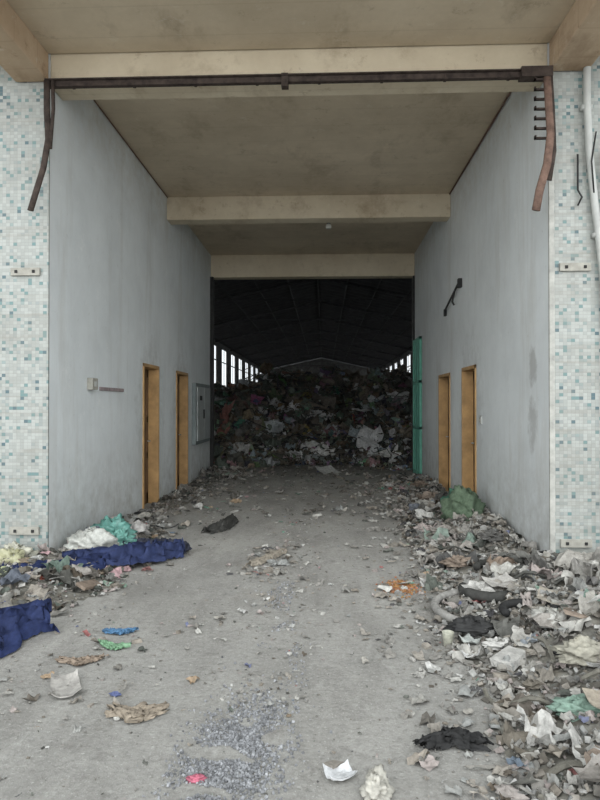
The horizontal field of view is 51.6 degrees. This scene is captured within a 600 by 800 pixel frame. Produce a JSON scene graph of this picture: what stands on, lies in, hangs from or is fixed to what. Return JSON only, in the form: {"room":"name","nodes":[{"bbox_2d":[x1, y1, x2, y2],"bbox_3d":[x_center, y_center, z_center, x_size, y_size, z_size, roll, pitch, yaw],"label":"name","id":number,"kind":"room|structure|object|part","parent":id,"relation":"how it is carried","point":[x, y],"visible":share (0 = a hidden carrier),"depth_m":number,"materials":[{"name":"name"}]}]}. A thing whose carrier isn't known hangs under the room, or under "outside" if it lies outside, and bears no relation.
{"room":"waste facility","nodes":[
{"label":"waste facility","id":0,"kind":"room"},
{"bbox_2d":[0,66,49,551],"bbox_3d":[-5.149,-1.898,6.525,5.210,7.200,0.265,0,0,2],"label":"wall","id":1,"kind":"structure","parent":0,"point":[24,234],"depth_m":6.29,"materials":[{"name":"tile"}]},
{"bbox_2d":[9,526,39,534],"bbox_3d":[-2.781,1.320,6.255,0.300,0.080,0.040,0,0,2],"label":"hinge plate","id":2,"kind":"object","parent":1,"relation":"attached to","point":[13,530],"visible":1,"depth_m":6.25,"materials":[{"name":"beige paint"}]},
{"bbox_2d":[10,267,40,275],"bbox_3d":[-2.781,-1.300,6.276,0.300,0.080,0.040,0,0,2],"label":"hinge plate","id":3,"kind":"object","parent":1,"relation":"attached to","point":[31,271],"visible":1,"depth_m":6.27,"materials":[{"name":"beige paint"}]},
{"bbox_2d":[27,65,556,210],"bbox_3d":[-0.104,-2.512,6.081,5.152,1.438,0.225,0,0,2],"label":"rail","id":4,"kind":"object","parent":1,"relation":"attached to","point":[544,73],"visible":1,"depth_m":6.12,"materials":[{"name":"metal"}]},
{"bbox_3d":[-0.053,-3.166,6.145,5.005,0.130,0.105,0,0,2],"label":"rail","id":5,"kind":"part","parent":4,"relation":"part of","materials":[{"name":"metal"}]},
{"bbox_2d":[27,54,210,552],"bbox_3d":[-2.491,-1.012,10.962,0.240,5.500,9.300,0,0,2],"label":"wall","id":6,"kind":"structure","parent":0,"point":[130,287],"depth_m":8.15,"materials":[{"name":"grey paint"}]},
{"bbox_2d":[87,378,97,389],"bbox_3d":[-2.469,-0.191,7.392,0.078,0.140,0.180,0,0,2],"label":"switch box","id":7,"kind":"object","parent":6,"relation":"attached to","point":[92,383],"visible":1,"depth_m":7.30,"materials":[{"name":"beige paint"}]},
{"bbox_2d":[99,387,123,391],"bbox_3d":[-2.469,-0.137,8.152,0.020,0.045,0.900,0,0,2],"label":"wall bar","id":8,"kind":"object","parent":6,"relation":"attached to","point":[100,388],"visible":1,"depth_m":8.08,"materials":[{"name":"grey metal"}]},
{"bbox_2d":[94,100,167,197],"bbox_3d":[-2.433,-3.609,8.844,0.016,0.016,4.330,0,0,2],"label":"conduit","id":9,"kind":"object","parent":6,"relation":"attached to","point":[94,100],"depth_m":8.82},
{"bbox_2d":[144,369,147,504],"bbox_3d":[-2.590,0.603,10.012,0.055,2.235,0.810,0,0,2],"label":"leaf","id":10,"kind":"object","parent":6,"relation":"attached to","point":[146,370],"visible":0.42,"depth_m":10.31,"materials":[{"name":"brown wood"}]},
{"bbox_2d":[142,363,158,508],"bbox_3d":[-2.518,0.580,10.010,0.258,2.300,0.920,0,0,2],"label":"frame","id":11,"kind":"object","parent":6,"relation":"attached to","point":[153,371],"visible":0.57,"depth_m":10.41,"materials":[{"name":"orange wood"}]},
{"bbox_2d":[177,375,178,485],"bbox_3d":[-2.506,0.621,12.201,0.055,2.235,0.890,0,0,2],"label":"leaf","id":12,"kind":"object","parent":6,"relation":"attached to","point":[177,375],"visible":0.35,"depth_m":12.55,"materials":[{"name":"brown wood"}]},
{"bbox_2d":[176,371,187,489],"bbox_3d":[-2.434,0.598,12.198,0.258,2.300,1.000,0,0,2],"label":"frame","id":13,"kind":"object","parent":6,"relation":"attached to","point":[183,377],"visible":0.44,"depth_m":12.64,"materials":[{"name":"orange wood"}]},
{"bbox_2d":[192,383,209,444],"bbox_3d":[-2.213,0.302,13.893,0.090,1.320,1.600,0,0,2],"label":"electrical cabinet","id":14,"kind":"object","parent":6,"relation":"attached to","point":[194,385],"visible":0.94,"depth_m":13.10,"materials":[{"name":"grey metal"}]},
{"bbox_2d":[197,387,209,440],"bbox_3d":[-2.156,0.302,13.891,0.025,1.160,1.440,0,0,2],"label":"doors","id":15,"kind":"structure","parent":14,"relation":"attached to","point":[203,424],"depth_m":13.79,"materials":[{"name":"grey metal"}]},
{"bbox_2d":[210,276,414,466],"bbox_3d":[0.294,-0.628,15.150,5.005,4.800,0.090,0,0,2],"label":"guide","id":16,"kind":"object","parent":6,"relation":"attached to","point":[211,278],"visible":0.64,"depth_m":15.20,"materials":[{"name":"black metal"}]},
{"bbox_2d":[214,340,262,386],"bbox_3d":[-4.984,-0.805,42.981,0.060,5.600,54.500,0,0,2],"label":"wall","id":17,"kind":"structure","parent":0,"point":[219,346],"depth_m":43.89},
{"bbox_2d":[0,464,524,799],"bbox_3d":[1.171,1.945,30.463,40.000,0.100,89.000,0,0,2],"label":"floor","id":18,"kind":"structure","parent":0,"point":[85,756],"depth_m":3.87,"materials":[{"name":"concrete"}]},
{"bbox_2d":[0,598,59,657],"bbox_3d":[-2.270,1.561,4.216,1.192,0.233,0.674,0,-1,-29],"label":"tarpaulin","id":19,"kind":"object","parent":18,"relation":"on","point":[20,622],"visible":1,"depth_m":4.37,"materials":[{"name":"blue plastic"}]},
{"bbox_2d":[50,668,81,697],"bbox_3d":[-1.362,1.650,3.602,0.160,0.048,0.300,0,-1,-24],"label":"crumpled paper","id":20,"kind":"object","parent":18,"relation":"on","point":[59,688],"visible":1,"depth_m":3.62,"materials":[{"name":"white paper"}]},
{"bbox_2d":[0,543,158,619],"bbox_3d":[-2.978,1.535,5.430,3.369,0.318,1.632,0,0,2],"label":"litter","id":21,"kind":"object","parent":18,"relation":"on","point":[69,584],"visible":0.79,"depth_m":5.40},
{"bbox_2d":[0,547,29,563],"bbox_3d":[-2.705,1.511,5.858,0.455,0.252,0.345,0,0,2],"label":"bag","id":22,"kind":"object","parent":21,"relation":"on","point":[4,553],"visible":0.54,"depth_m":5.79,"materials":[{"name":"plastic"}]},
{"bbox_2d":[4,541,38,555],"bbox_3d":[-2.763,1.513,6.040,0.435,0.251,0.267,0,0,2],"label":"bag","id":23,"kind":"object","parent":21,"relation":"on","point":[29,551],"visible":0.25,"depth_m":6.03,"materials":[{"name":"plastic"}]},
{"bbox_2d":[1,552,110,571],"bbox_3d":[-2.425,1.555,5.711,1.395,0.190,0.316,0,-1,-33],"label":"cloth","id":24,"kind":"object","parent":21,"relation":"on","point":[101,563],"visible":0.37,"depth_m":5.92,"materials":[{"name":"blue fabric"}]},
{"bbox_2d":[54,653,108,665],"bbox_3d":[-1.404,1.655,3.959,0.342,0.041,0.138,0,0,-7],"label":"paper","id":25,"kind":"object","parent":18,"relation":"on","point":[79,661],"visible":1,"depth_m":3.95,"materials":[{"name":"beige paper"}]},
{"bbox_2d":[98,638,131,649],"bbox_3d":[-1.278,1.657,4.211,0.268,0.040,0.118,0,0,15],"label":"wrapper","id":26,"kind":"object","parent":18,"relation":"on","point":[107,644],"visible":1,"depth_m":4.19,"materials":[{"name":"plastic"}]},
{"bbox_2d":[102,627,138,634],"bbox_3d":[-1.297,1.659,4.468,0.261,0.041,0.094,0,0,-6],"label":"wrapper","id":27,"kind":"object","parent":18,"relation":"on","point":[120,631],"visible":1,"depth_m":4.46,"materials":[{"name":"plastic"}]},
{"bbox_2d":[62,537,185,565],"bbox_3d":[-1.737,1.564,6.315,1.316,0.254,0.302,0,-1,-45],"label":"cloth","id":28,"kind":"object","parent":18,"relation":"on","point":[132,553],"visible":0.82,"depth_m":6.30,"materials":[{"name":"blue fabric"}]},
{"bbox_2d":[104,701,169,722],"bbox_3d":[-0.872,1.649,3.291,0.348,0.042,0.203,0,0,2],"label":"paper","id":29,"kind":"object","parent":18,"relation":"on","point":[142,711],"visible":1,"depth_m":3.28,"materials":[{"name":"beige paper"}]},
{"bbox_2d":[57,465,259,568],"bbox_3d":[-1.656,1.586,10.789,1.362,0.302,9.120,0,0,2],"label":"litter","id":30,"kind":"object","parent":18,"relation":"on","point":[184,495],"visible":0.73,"depth_m":10.51,"materials":[{"name":"plastic"}]},
{"bbox_2d":[62,526,118,549],"bbox_3d":[-2.205,1.479,6.526,0.612,0.307,0.506,0,0,2],"label":"plastic bag","id":31,"kind":"object","parent":30,"relation":"on","point":[90,537],"visible":0.48,"depth_m":6.44,"materials":[{"name":"white plastic"}]},
{"bbox_2d":[90,513,137,534],"bbox_3d":[-2.129,1.467,7.098,0.524,0.320,0.521,0,0,2],"label":"bag","id":32,"kind":"object","parent":30,"relation":"on","point":[109,524],"visible":0.5,"depth_m":7.01,"materials":[{"name":"plastic"}]},
{"bbox_2d":[111,528,136,545],"bbox_3d":[-1.991,1.522,6.878,0.407,0.207,0.313,0,0,2],"label":"bag","id":33,"kind":"object","parent":30,"relation":"on","point":[121,534],"visible":0.46,"depth_m":6.82,"materials":[{"name":"plastic"}]},
{"bbox_2d":[129,520,150,534],"bbox_3d":[-2.006,1.560,7.559,0.352,0.201,0.404,0,-1,-31],"label":"plastic bag","id":34,"kind":"object","parent":30,"relation":"on","point":[138,525],"visible":0.54,"depth_m":7.49,"materials":[{"name":"white plastic"}]},
{"bbox_2d":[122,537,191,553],"bbox_3d":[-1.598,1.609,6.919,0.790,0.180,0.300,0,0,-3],"label":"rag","id":35,"kind":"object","parent":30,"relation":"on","point":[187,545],"visible":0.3,"depth_m":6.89,"materials":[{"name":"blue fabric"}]},
{"bbox_2d":[185,773,206,783],"bbox_3d":[-0.455,1.660,2.728,0.101,0.025,0.067,0,0,2],"label":"rag","id":36,"kind":"object","parent":18,"relation":"on","point":[194,778],"visible":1,"depth_m":2.72,"materials":[{"name":"pink fabric"}]},
{"bbox_2d":[201,513,238,533],"bbox_3d":[-1.040,1.660,8.369,0.304,0.103,1.003,0,0,14],"label":"rag","id":37,"kind":"object","parent":18,"relation":"on","point":[226,523],"visible":1,"depth_m":8.22,"materials":[{"name":"black fabric"}]},
{"bbox_2d":[137,581,331,799],"bbox_3d":[-0.185,1.672,3.874,0.870,0.017,3.837,0,0,7],"label":"gravel patch","id":38,"kind":"object","parent":18,"relation":"on","point":[233,739],"visible":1,"depth_m":2.96,"materials":[{"name":"grey gravel"}]},
{"bbox_2d":[245,547,286,565],"bbox_3d":[-0.345,1.665,6.608,0.153,0.064,0.753,0,-1,26],"label":"rag","id":39,"kind":"object","parent":18,"relation":"on","point":[261,560],"visible":0.99,"depth_m":6.56,"materials":[{"name":"beige fabric"}]},
{"bbox_2d":[0,465,550,799],"bbox_3d":[0.073,1.681,9.421,4.876,0.090,14.755,0,0,2],"label":"litter","id":40,"kind":"object","parent":18,"relation":"on","point":[429,763],"visible":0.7,"depth_m":4.58,"materials":[{"name":"grey paper"}]},
{"bbox_2d":[214,361,411,469],"bbox_3d":[0.820,0.307,27.848,12.620,3.490,24.280,0,0,2],"label":"heap","id":41,"kind":"object","parent":18,"relation":"on","point":[333,416],"visible":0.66,"depth_m":18.70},
{"bbox_2d":[315,465,340,473],"bbox_3d":[0.686,1.694,15.167,0.500,0.153,0.488,0,-1,-32],"label":"paper sheet","id":42,"kind":"object","parent":18,"relation":"on","point":[326,469],"visible":0.96,"depth_m":15.21,"materials":[{"name":"grey paper"}]},
{"bbox_2d":[323,759,357,780],"bbox_3d":[0.176,1.643,2.742,0.130,0.048,0.100,0,0,-21],"label":"paper sheet","id":43,"kind":"object","parent":18,"relation":"on","point":[343,772],"visible":1,"depth_m":2.75,"materials":[{"name":"white paper"}]},
{"bbox_2d":[359,763,394,799],"bbox_3d":[0.324,1.620,2.616,0.139,0.102,0.216,0,0,23],"label":"plastic bag","id":44,"kind":"object","parent":18,"relation":"on","point":[376,786],"visible":1,"depth_m":2.58,"materials":[{"name":"white plastic"}]},
{"bbox_2d":[375,576,425,599],"bbox_3d":[0.904,1.685,5.598,0.481,0.021,0.694,0,0,2],"label":"pile","id":45,"kind":"object","parent":18,"relation":"on","point":[393,584],"visible":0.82,"depth_m":5.58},
{"bbox_2d":[442,630,453,646],"bbox_3d":[1.014,1.637,4.251,0.084,0.094,0.084,0,0,2],"label":"paper cup","id":46,"kind":"object","parent":18,"relation":"on","point":[448,635],"visible":0.94,"depth_m":4.22,"materials":[{"name":"paper"}]},
{"bbox_2d":[412,726,493,751],"bbox_3d":[0.735,1.635,3.010,0.393,0.066,0.182,0,0,2],"label":"rag","id":47,"kind":"object","parent":18,"relation":"on","point":[447,738],"visible":1,"depth_m":2.97,"materials":[{"name":"black fabric"}]},
{"bbox_2d":[376,473,546,571],"bbox_3d":[1.921,1.560,9.946,1.276,0.340,7.750,0,0,2],"label":"pile","id":48,"kind":"object","parent":18,"relation":"on","point":[486,533],"visible":0.84,"depth_m":7.42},
{"bbox_2d":[405,529,413,536],"bbox_3d":[1.535,1.652,7.743,0.500,0.059,0.280,0,0,-5],"label":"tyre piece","id":49,"kind":"object","parent":48,"relation":"on","point":[407,533],"visible":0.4,"depth_m":7.62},
{"bbox_2d":[440,488,453,500],"bbox_3d":[2.229,1.421,8.767,0.452,0.399,0.471,0,-1,-41],"label":"sack","id":50,"kind":"object","parent":48,"relation":"on","point":[450,489],"visible":0.03,"depth_m":8.75,"materials":[{"name":"green plastic"}]},
{"bbox_2d":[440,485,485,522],"bbox_3d":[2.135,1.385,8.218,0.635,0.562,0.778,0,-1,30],"label":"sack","id":51,"kind":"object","parent":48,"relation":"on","point":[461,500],"visible":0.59,"depth_m":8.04,"materials":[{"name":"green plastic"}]},
{"bbox_2d":[390,547,599,799],"bbox_3d":[2.445,1.385,3.872,3.387,0.592,4.333,0,0,2],"label":"pile","id":52,"kind":"object","parent":18,"relation":"on","point":[572,749],"visible":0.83,"depth_m":3.82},
{"bbox_2d":[431,589,460,621],"bbox_3d":[1.209,1.639,4.901,0.338,0.059,0.874,0,0,2],"label":"hose","id":53,"kind":"object","parent":52,"relation":"on","point":[438,598],"visible":0.7,"depth_m":4.91,"materials":[{"name":"grey plastic"}]},
{"bbox_2d":[459,633,480,643],"bbox_3d":[1.164,1.635,4.245,0.100,0.054,0.120,0,-1,-32],"label":"paper sheet","id":54,"kind":"object","parent":52,"relation":"on","point":[467,639],"visible":1,"depth_m":4.25,"materials":[{"name":"white paper"}]},
{"bbox_2d":[441,615,499,636],"bbox_3d":[1.220,1.582,4.390,0.443,0.107,0.286,0,0,2],"label":"rag","id":55,"kind":"object","parent":52,"relation":"on","point":[474,625],"visible":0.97,"depth_m":4.33,"materials":[{"name":"black fabric"}]},
{"bbox_2d":[461,643,480,657],"bbox_3d":[1.105,1.623,3.998,0.090,0.054,0.140,0,-1,35],"label":"paper sheet","id":56,"kind":"object","parent":52,"relation":"on","point":[464,653],"visible":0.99,"depth_m":3.97,"materials":[{"name":"white paper"}]},
{"bbox_2d":[458,582,513,602],"bbox_3d":[1.527,1.601,5.116,0.488,0.089,0.236,0,-1,26],"label":"tyre piece","id":57,"kind":"object","parent":52,"relation":"on","point":[474,594],"visible":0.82,"depth_m":5.03,"materials":[{"name":"black rubber"}]},
{"bbox_2d":[481,636,509,649],"bbox_3d":[1.315,1.598,4.092,0.249,0.070,0.132,0,0,2],"label":"plastic bag","id":58,"kind":"object","parent":52,"relation":"on","point":[497,643],"visible":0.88,"depth_m":4.07,"materials":[{"name":"white plastic"}]},
{"bbox_2d":[473,559,524,570],"bbox_3d":[1.879,1.567,5.906,0.506,0.069,0.238,0,0,2],"label":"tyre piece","id":59,"kind":"object","parent":52,"relation":"on","point":[477,565],"visible":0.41,"depth_m":5.85,"materials":[{"name":"black rubber"}]},
{"bbox_2d":[481,573,523,587],"bbox_3d":[1.703,1.524,5.225,0.303,0.070,0.201,0,-1,-28],"label":"board","id":60,"kind":"object","parent":52,"relation":"on","point":[491,581],"visible":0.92,"depth_m":5.25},
{"bbox_2d":[498,598,559,616],"bbox_3d":[1.652,1.527,4.587,0.460,0.059,0.237,0,0,-11],"label":"tyre piece","id":61,"kind":"object","parent":52,"relation":"on","point":[504,606],"visible":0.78,"depth_m":4.57,"materials":[{"name":"black rubber"}]},
{"bbox_2d":[530,606,567,629],"bbox_3d":[1.716,1.487,4.278,0.254,0.116,0.252,0,-1,29],"label":"plastic bag","id":62,"kind":"object","parent":52,"relation":"on","point":[554,613],"visible":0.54,"depth_m":4.24,"materials":[{"name":"white plastic"}]},
{"bbox_2d":[536,586,577,604],"bbox_3d":[1.927,1.460,4.616,0.303,0.078,0.200,0,-1,24],"label":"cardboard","id":63,"kind":"object","parent":52,"relation":"on","point":[539,596],"visible":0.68,"depth_m":4.65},
{"bbox_2d":[546,693,599,721],"bbox_3d":[1.443,1.571,3.186,0.343,0.090,0.226,0,0,2],"label":"plastic bag","id":64,"kind":"object","parent":52,"relation":"on","point":[578,702],"visible":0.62,"depth_m":3.17,"materials":[{"name":"green plastic"}]},
{"bbox_2d":[549,634,599,665],"bbox_3d":[1.694,1.473,3.679,0.371,0.134,0.266,0,0,2],"label":"sack","id":65,"kind":"object","parent":52,"relation":"on","point":[581,649],"visible":0.94,"depth_m":3.63,"materials":[{"name":"beige fabric"}]},
{"bbox_2d":[582,688,599,708],"bbox_3d":[1.572,1.507,3.127,0.244,0.069,0.171,0,0,-17],"label":"cardboard","id":66,"kind":"object","parent":52,"relation":"on","point":[593,696],"visible":1,"depth_m":3.15,"materials":[{"name":"beige cardboard"}]},
{"bbox_2d":[6,0,575,53],"bbox_3d":[-0.007,-3.629,5.068,7.000,0.200,2.270,0,0,2],"label":"ceiling","id":67,"kind":"structure","parent":0,"point":[60,26],"depth_m":5.77,"materials":[{"name":"concrete"}]},
{"bbox_2d":[0,0,47,81],"bbox_3d":[-2.764,-3.384,5.172,0.340,0.290,2.270,0,0,2],"label":"beam","id":68,"kind":"structure","parent":67,"relation":"attached to","point":[22,56],"depth_m":5.86,"materials":[{"name":"concrete"}]},
{"bbox_2d":[549,0,599,70],"bbox_3d":[2.596,-3.385,4.966,0.380,0.290,2.270,0,0,2],"label":"beam","id":69,"kind":"structure","parent":67,"relation":"attached to","point":[575,45],"depth_m":5.66,"materials":[{"name":"concrete"}]},
{"bbox_2d":[95,92,508,254],"bbox_3d":[0.129,-3.688,10.883,5.005,0.150,8.700,0,0,2],"label":"ceiling","id":70,"kind":"structure","parent":0,"point":[376,143],"depth_m":9.09,"materials":[{"name":"concrete"}]},
{"bbox_2d":[51,43,546,99],"bbox_3d":[-0.043,-3.499,6.385,5.005,0.600,0.300,0,0,2],"label":"beam","id":71,"kind":"structure","parent":70,"relation":"attached to","point":[512,55],"depth_m":6.27,"materials":[{"name":"concrete"}]},
{"bbox_2d":[167,194,449,224],"bbox_3d":[0.137,-3.406,11.081,5.005,0.410,0.300,0,0,2],"label":"beam","id":72,"kind":"structure","parent":70,"relation":"attached to","point":[376,207],"depth_m":10.94,"materials":[{"name":"concrete"}]},
{"bbox_2d":[211,253,414,279],"bbox_3d":[0.302,-3.377,15.377,5.005,0.700,0.300,0,0,2],"label":"beam","id":73,"kind":"structure","parent":70,"relation":"attached to","point":[297,266],"depth_m":15.23,"materials":[{"name":"concrete"}]},
{"bbox_2d":[214,278,411,368],"bbox_3d":[1.407,-4.273,43.264,13.706,1.619,55.508,0,0,2],"label":"roof","id":74,"kind":"structure","parent":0,"point":[225,310],"depth_m":34.13,"materials":[{"name":"black metal"}]},
{"bbox_2d":[214,279,411,368],"bbox_3d":[1.395,-4.223,42.863,12.722,1.536,54.300,0,0,2],"label":"roof truss","id":75,"kind":"object","parent":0,"point":[288,283],"depth_m":37.35,"materials":[{"name":"black metal"}]},
{"bbox_2d":[270,358,369,375],"bbox_3d":[2.441,-1.252,70.070,12.700,6.930,0.200,0,0,2],"label":"wall","id":76,"kind":"structure","parent":0,"point":[304,366],"depth_m":70.00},
{"bbox_2d":[381,348,411,373],"bbox_3d":[7.767,-0.809,42.491,0.060,5.600,54.500,0,0,2],"label":"wall","id":77,"kind":"structure","parent":0,"point":[404,355],"depth_m":47.49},
{"bbox_2d":[412,278,412,470],"bbox_3d":[0.349,-1.725,15.613,12.700,7.000,0.200,0,0,2],"label":"wall","id":78,"kind":"structure","parent":0,"point":[412,278],"depth_m":15.49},
{"bbox_2d":[415,43,571,550],"bbox_3d":[2.750,-1.014,10.761,0.240,5.500,9.300,0,0,2],"label":"wall","id":79,"kind":"structure","parent":0,"point":[492,239],"depth_m":7.82,"materials":[{"name":"grey paint"}]},
{"bbox_2d":[413,336,421,473],"bbox_3d":[2.735,0.166,14.470,0.075,3.200,1.030,0,0,2],"label":"gate","id":80,"kind":"object","parent":79,"relation":"attached to","point":[417,343],"visible":0.87,"depth_m":14.31,"materials":[{"name":"metal"}]},
{"bbox_2d":[438,372,450,490],"bbox_3d":[2.765,0.631,11.373,0.258,2.220,1.050,0,0,2],"label":"frame","id":81,"kind":"object","parent":79,"relation":"attached to","point":[442,379],"visible":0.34,"depth_m":11.84,"materials":[{"name":"orange wood"}]},
{"bbox_2d":[448,378,448,490],"bbox_3d":[2.836,0.654,11.370,0.055,2.155,0.940,0,0,2],"label":"leaf","id":82,"kind":"object","parent":79,"relation":"attached to","point":[448,378],"visible":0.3,"depth_m":11.80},
{"bbox_2d":[444,278,461,315],"bbox_3d":[2.578,-1.735,10.598,0.122,0.420,1.350,0,0,2],"label":"wall bracket","id":83,"kind":"object","parent":79,"relation":"attached to","point":[459,280],"visible":1,"depth_m":10.25,"materials":[{"name":"black metal"}]},
{"bbox_2d":[461,364,476,493],"bbox_3d":[2.691,0.606,9.449,0.258,2.240,0.900,0,0,2],"label":"frame","id":84,"kind":"object","parent":79,"relation":"attached to","point":[466,372],"visible":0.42,"depth_m":9.85,"materials":[{"name":"orange wood"}]},
{"bbox_2d":[473,371,474,491],"bbox_3d":[2.762,0.628,9.446,0.055,2.175,0.790,0,0,2],"label":"leaf","id":85,"kind":"object","parent":79,"relation":"attached to","point":[473,371],"visible":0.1,"depth_m":9.82,"materials":[{"name":"brown wood"}]},
{"bbox_2d":[449,92,510,194],"bbox_3d":[2.528,-3.611,8.654,0.024,0.024,4.330,0,0,2],"label":"conduit","id":86,"kind":"object","parent":79,"relation":"attached to","point":[509,93],"depth_m":8.54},
{"bbox_2d":[554,56,599,556],"bbox_3d":[5.371,-1.901,6.121,5.735,7.200,0.265,0,0,2],"label":"wall","id":87,"kind":"structure","parent":0,"point":[577,293],"depth_m":6.08,"materials":[{"name":"tile"}]},
{"bbox_2d":[548,72,555,552],"bbox_3d":[2.476,-0.766,6.101,0.050,4.930,0.030,0,0,2],"label":"trim","id":88,"kind":"structure","parent":87,"relation":"attached to","point":[551,248],"depth_m":6.08,"materials":[{"name":"white paint"}]},
{"bbox_2d":[559,263,590,271],"bbox_3d":[2.694,-1.301,6.066,0.300,0.080,0.040,0,0,2],"label":"hinge plate","id":89,"kind":"object","parent":87,"relation":"attached to","point":[563,267],"visible":1,"depth_m":6.06,"materials":[{"name":"beige paint"}]},
{"bbox_2d":[560,539,591,547],"bbox_3d":[2.694,1.399,6.044,0.300,0.080,0.040,0,0,2],"label":"hinge plate","id":90,"kind":"object","parent":87,"relation":"attached to","point":[564,543],"visible":1,"depth_m":6.04,"materials":[{"name":"beige paint"}]},
{"bbox_2d":[579,66,599,277],"bbox_3d":[2.906,-0.902,6.023,0.325,5.200,0.095,0,0,2],"label":"drain pipe","id":91,"kind":"object","parent":87,"relation":"attached to","point":[586,107],"visible":0.88,"depth_m":6.00,"materials":[{"name":"white plastic"}]},
{"bbox_2d":[577,131,596,205],"bbox_3d":[2.784,-2.251,6.016,0.181,0.706,0.073,0,0,22],"label":"cable","id":92,"kind":"object","parent":91,"relation":"attached to","point":[580,194],"visible":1,"depth_m":6.01,"materials":[{"name":"black metal"}]}
]}

